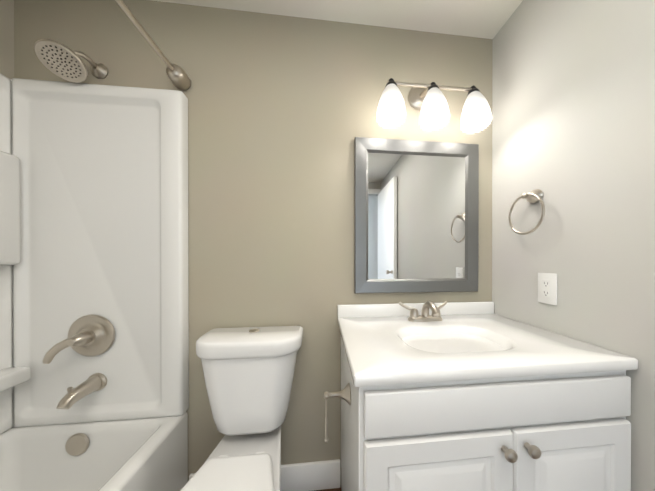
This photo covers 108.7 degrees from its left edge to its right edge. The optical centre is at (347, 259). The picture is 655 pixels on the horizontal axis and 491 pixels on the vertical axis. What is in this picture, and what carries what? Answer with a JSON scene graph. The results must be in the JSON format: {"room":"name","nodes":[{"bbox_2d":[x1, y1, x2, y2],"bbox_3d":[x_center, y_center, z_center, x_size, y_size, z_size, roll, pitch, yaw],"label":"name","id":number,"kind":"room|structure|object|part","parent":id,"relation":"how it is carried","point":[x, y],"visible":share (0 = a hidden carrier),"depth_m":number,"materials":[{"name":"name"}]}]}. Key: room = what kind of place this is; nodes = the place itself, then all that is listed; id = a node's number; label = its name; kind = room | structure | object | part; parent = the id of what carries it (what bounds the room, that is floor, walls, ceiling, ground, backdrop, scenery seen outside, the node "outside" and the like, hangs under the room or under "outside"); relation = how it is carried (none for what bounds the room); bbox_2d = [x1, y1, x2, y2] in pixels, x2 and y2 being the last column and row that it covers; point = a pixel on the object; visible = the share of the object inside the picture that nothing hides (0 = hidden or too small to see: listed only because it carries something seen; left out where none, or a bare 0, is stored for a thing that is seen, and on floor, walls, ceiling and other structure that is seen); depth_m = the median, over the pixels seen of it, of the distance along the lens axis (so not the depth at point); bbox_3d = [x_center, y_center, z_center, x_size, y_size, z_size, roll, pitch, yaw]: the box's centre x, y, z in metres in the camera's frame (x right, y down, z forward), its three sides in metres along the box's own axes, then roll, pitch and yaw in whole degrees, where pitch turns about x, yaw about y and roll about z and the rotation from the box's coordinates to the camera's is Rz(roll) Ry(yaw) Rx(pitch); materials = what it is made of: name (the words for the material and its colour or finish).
{"room":"bathroom","nodes":[
{"label":"bathroom","id":0,"kind":"room"},
{"bbox_2d":[0,0,13,78],"bbox_3d":[-1.207,-0.018,-0.825,0.100,2.190,3.580,0,0,-6],"label":"wall","id":1,"kind":"structure","parent":0,"point":[6,38],"depth_m":0.94,"materials":[{"name":"beige paint"}]},
{"bbox_2d":[14,0,492,484],"bbox_3d":[-0.316,-0.026,1.128,2.310,2.190,0.100,0,0,-6],"label":"wall","id":2,"kind":"structure","parent":0,"point":[282,112],"depth_m":1.08,"materials":[{"name":"beige paint"}]},
{"bbox_2d":[115,0,190,89],"bbox_3d":[-0.630,-0.771,0.243,0.068,0.068,1.575,0,0,-6],"label":"rail","id":3,"kind":"object","parent":2,"relation":"attached to","point":[179,78],"visible":1,"depth_m":0.93,"materials":[{"name":"silver metal"}]},
{"bbox_2d":[189,459,339,490],"bbox_3d":[-0.364,1.006,1.068,0.665,0.125,0.016,0,0,-6],"label":"baseboard","id":4,"kind":"structure","parent":2,"relation":"attached to","point":[316,475],"depth_m":1.08,"materials":[{"name":"white wood"}]},
{"bbox_2d":[338,301,493,317],"bbox_3d":[0.345,0.241,1.141,0.787,0.060,0.019,0,0,-6],"label":"backsplash","id":5,"kind":"structure","parent":2,"relation":"attached to","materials":[{"name":"white stone"}]},
{"bbox_2d":[354,137,478,292],"bbox_3d":[0.342,-0.208,1.138,0.620,0.730,0.025,0,0,-6],"label":"mirror","id":6,"kind":"object","parent":2,"relation":"attached to","point":[416,216],"visible":1,"depth_m":1.14,"materials":[{"name":"silver metal"}]},
{"label":"glass","id":7,"kind":"part","parent":6,"relation":"part of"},
{"bbox_2d":[377,78,491,132],"bbox_3d":[0.370,-0.717,1.051,0.502,0.258,0.199,0,0,-6],"label":"sconce","id":8,"kind":"object","parent":2,"relation":"attached to","point":[429,101],"visible":1,"depth_m":1.03,"materials":[{"name":"white glass"}]},
{"bbox_3d":[0.183,-0.671,0.992,0.118,0.166,0.123,0,0,-6],"label":"lamp shade","id":9,"kind":"part","parent":8,"relation":"part of","materials":[{"name":"white glass"}]},
{"bbox_3d":[0.374,-0.671,1.013,0.118,0.166,0.123,0,0,-6],"label":"lamp shade","id":10,"kind":"part","parent":8,"relation":"part of","materials":[{"name":"white glass"}]},
{"bbox_3d":[0.565,-0.671,1.035,0.118,0.166,0.123,0,0,-6],"label":"lamp shade","id":11,"kind":"part","parent":8,"relation":"part of","materials":[{"name":"white glass"}]},
{"bbox_2d":[314,485,341,490],"bbox_3d":[-0.115,1.126,-0.646,2.310,0.100,3.680,0,0,-6],"label":"floor","id":12,"kind":"structure","parent":0,"point":[336,489],"depth_m":1.09,"materials":[{"name":"brown wood"}]},
{"bbox_2d":[0,39,188,490],"bbox_3d":[-0.939,0.124,0.212,0.660,1.897,1.578,0,0,-6],"label":"bathtub","id":13,"kind":"object","parent":12,"relation":"on","point":[94,350],"visible":1,"depth_m":0.95,"materials":[{"name":"white plastic"}]},
{"bbox_2d":[0,151,19,264],"bbox_3d":[-1.270,-0.190,0.700,0.058,0.420,0.425,0,0,-6],"label":"shelf","id":14,"kind":"object","parent":13,"relation":"attached to","point":[9,162],"depth_m":0.88,"materials":[{"name":"white plastic"}]},
{"bbox_2d":[0,367,30,391],"bbox_3d":[-1.254,0.443,0.704,0.090,0.055,0.425,0,0,-6],"label":"shelf","id":15,"kind":"object","parent":13,"relation":"attached to","point":[10,377],"depth_m":0.87,"materials":[{"name":"white plastic"}]},
{"bbox_3d":[-1.077,0.338,0.885,0.109,0.097,0.031,0,0,-6],"label":"valve lever","id":16,"kind":"part","parent":13,"relation":"part of","materials":[{"name":"silver metal"}]},
{"bbox_2d":[65,433,88,455],"bbox_3d":[-1.062,0.726,0.921,0.082,0.082,0.018,0,0,-6],"label":"overflow cover","id":17,"kind":"object","parent":13,"relation":"in","point":[76,444],"depth_m":0.92,"materials":[{"name":"silver"}]},
{"bbox_2d":[56,373,106,408],"bbox_3d":[-1.024,0.506,0.897,0.072,0.076,0.147,0,0,-6],"label":"faucet","id":18,"kind":"object","parent":13,"relation":"in","point":[94,383],"depth_m":0.91,"materials":[{"name":"silver metal"}]},
{"bbox_3d":[-1.054,-0.795,0.940,0.052,0.044,0.098,0,0,-6],"label":"shower arm","id":19,"kind":"part","parent":13,"relation":"part of"},
{"bbox_2d":[180,326,302,490],"bbox_3d":[-0.359,0.683,0.699,0.400,0.775,0.716,0,0,-6],"label":"toilet","id":20,"kind":"object","parent":12,"relation":"on","point":[248,372],"visible":1,"depth_m":0.87,"materials":[{"name":"white ceramic"}]},
{"bbox_3d":[-0.345,0.691,0.578,0.370,0.038,0.472,0,0,-6],"label":"seat","id":21,"kind":"part","parent":20,"relation":"part of","materials":[{"name":"white plastic"}]},
{"bbox_3d":[-0.359,0.890,0.699,0.360,0.360,0.690,0,0,-6],"label":"bowl","id":22,"kind":"part","parent":20,"relation":"part of","materials":[{"name":"white ceramic"}]},
{"bbox_3d":[-0.387,0.331,0.951,0.400,0.064,0.207,0,0,-6],"label":"tank lid","id":23,"kind":"part","parent":20,"relation":"part of","materials":[{"name":"white ceramic"}]},
{"bbox_3d":[-0.388,0.516,0.955,0.368,0.323,0.188,0,0,-6],"label":"tank","id":24,"kind":"part","parent":20,"relation":"part of","materials":[{"name":"white ceramic"}]},
{"bbox_2d":[324,301,637,490],"bbox_3d":[0.343,0.624,0.857,0.856,0.891,0.585,0,0,-6],"label":"bathroom vanity","id":25,"kind":"object","parent":12,"relation":"on","point":[460,396],"visible":1,"depth_m":0.62,"materials":[{"name":"white painted wood"},{"name":"white cultured marble"},{"name":"brushed nickel"}]},
{"bbox_3d":[-0.067,0.500,0.746,0.008,0.131,0.008,0,0,-6],"label":"holder arm","id":26,"kind":"part","parent":25,"relation":"part of"},
{"bbox_3d":[-0.034,0.430,0.749,0.084,0.064,0.064,0,0,-6],"label":"holder post","id":27,"kind":"part","parent":25,"relation":"part of","materials":[{"name":"silver metal"}]},
{"bbox_3d":[0.235,0.691,0.594,0.391,0.490,0.020,0,0,-6],"label":"door","id":28,"kind":"part","parent":25,"relation":"part of","materials":[{"name":"white wood"}]},
{"bbox_2d":[338,313,637,386],"bbox_3d":[0.376,0.327,0.874,0.787,0.114,0.557,0,0,-6],"label":"countertop","id":29,"kind":"structure","parent":25,"relation":"on","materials":[{"name":"white stone"}]},
{"bbox_2d":[399,301,447,321],"bbox_3d":[0.352,0.224,1.006,0.233,0.091,0.136,0,0,-6],"label":"faucet","id":30,"kind":"object","parent":29,"relation":"on","point":[414,316],"depth_m":1.03,"materials":[{"name":"silver metal"}]},
{"bbox_3d":[0.403,0.483,0.585,0.031,0.031,0.032,0,0,-6],"label":"knob","id":31,"kind":"part","parent":25,"relation":"part of","materials":[{"name":"silver metal"}]},
{"bbox_3d":[0.466,0.480,0.592,0.031,0.031,0.032,0,0,-6],"label":"knob","id":32,"kind":"part","parent":25,"relation":"part of","materials":[{"name":"silver metal"}]},
{"bbox_3d":[0.608,0.691,0.636,0.351,0.490,0.020,0,0,-6],"label":"door","id":33,"kind":"part","parent":25,"relation":"part of","materials":[{"name":"white wood"}]},
{"bbox_2d":[152,0,522,38],"bbox_3d":[-0.115,-1.164,-0.656,2.310,0.100,3.680,0,0,-6],"label":"ceiling","id":34,"kind":"structure","parent":0,"point":[487,19],"depth_m":1.06,"materials":[{"name":"white paint"}]},
{"bbox_2d":[492,0,654,490],"bbox_3d":[0.989,-0.019,-0.576,0.100,2.190,3.580,0,0,-6],"label":"wall","id":35,"kind":"structure","parent":0,"point":[573,110],"depth_m":0.78,"materials":[{"name":"beige paint"}]},
{"bbox_2d":[508,189,544,234],"bbox_3d":[0.735,-0.194,0.951,0.059,0.184,0.166,0,0,-6],"label":"towel ring","id":36,"kind":"object","parent":35,"relation":"attached to","point":[534,196],"visible":1,"depth_m":0.94,"materials":[{"name":"silver metal"}]},
{"bbox_2d":[538,273,556,304],"bbox_3d":[0.767,0.110,0.902,0.008,0.118,0.076,0,0,-6],"label":"electrical outlet","id":37,"kind":"object","parent":35,"relation":"attached to","point":[547,288],"visible":1,"depth_m":0.90,"materials":[{"name":"white plastic"}]}
]}

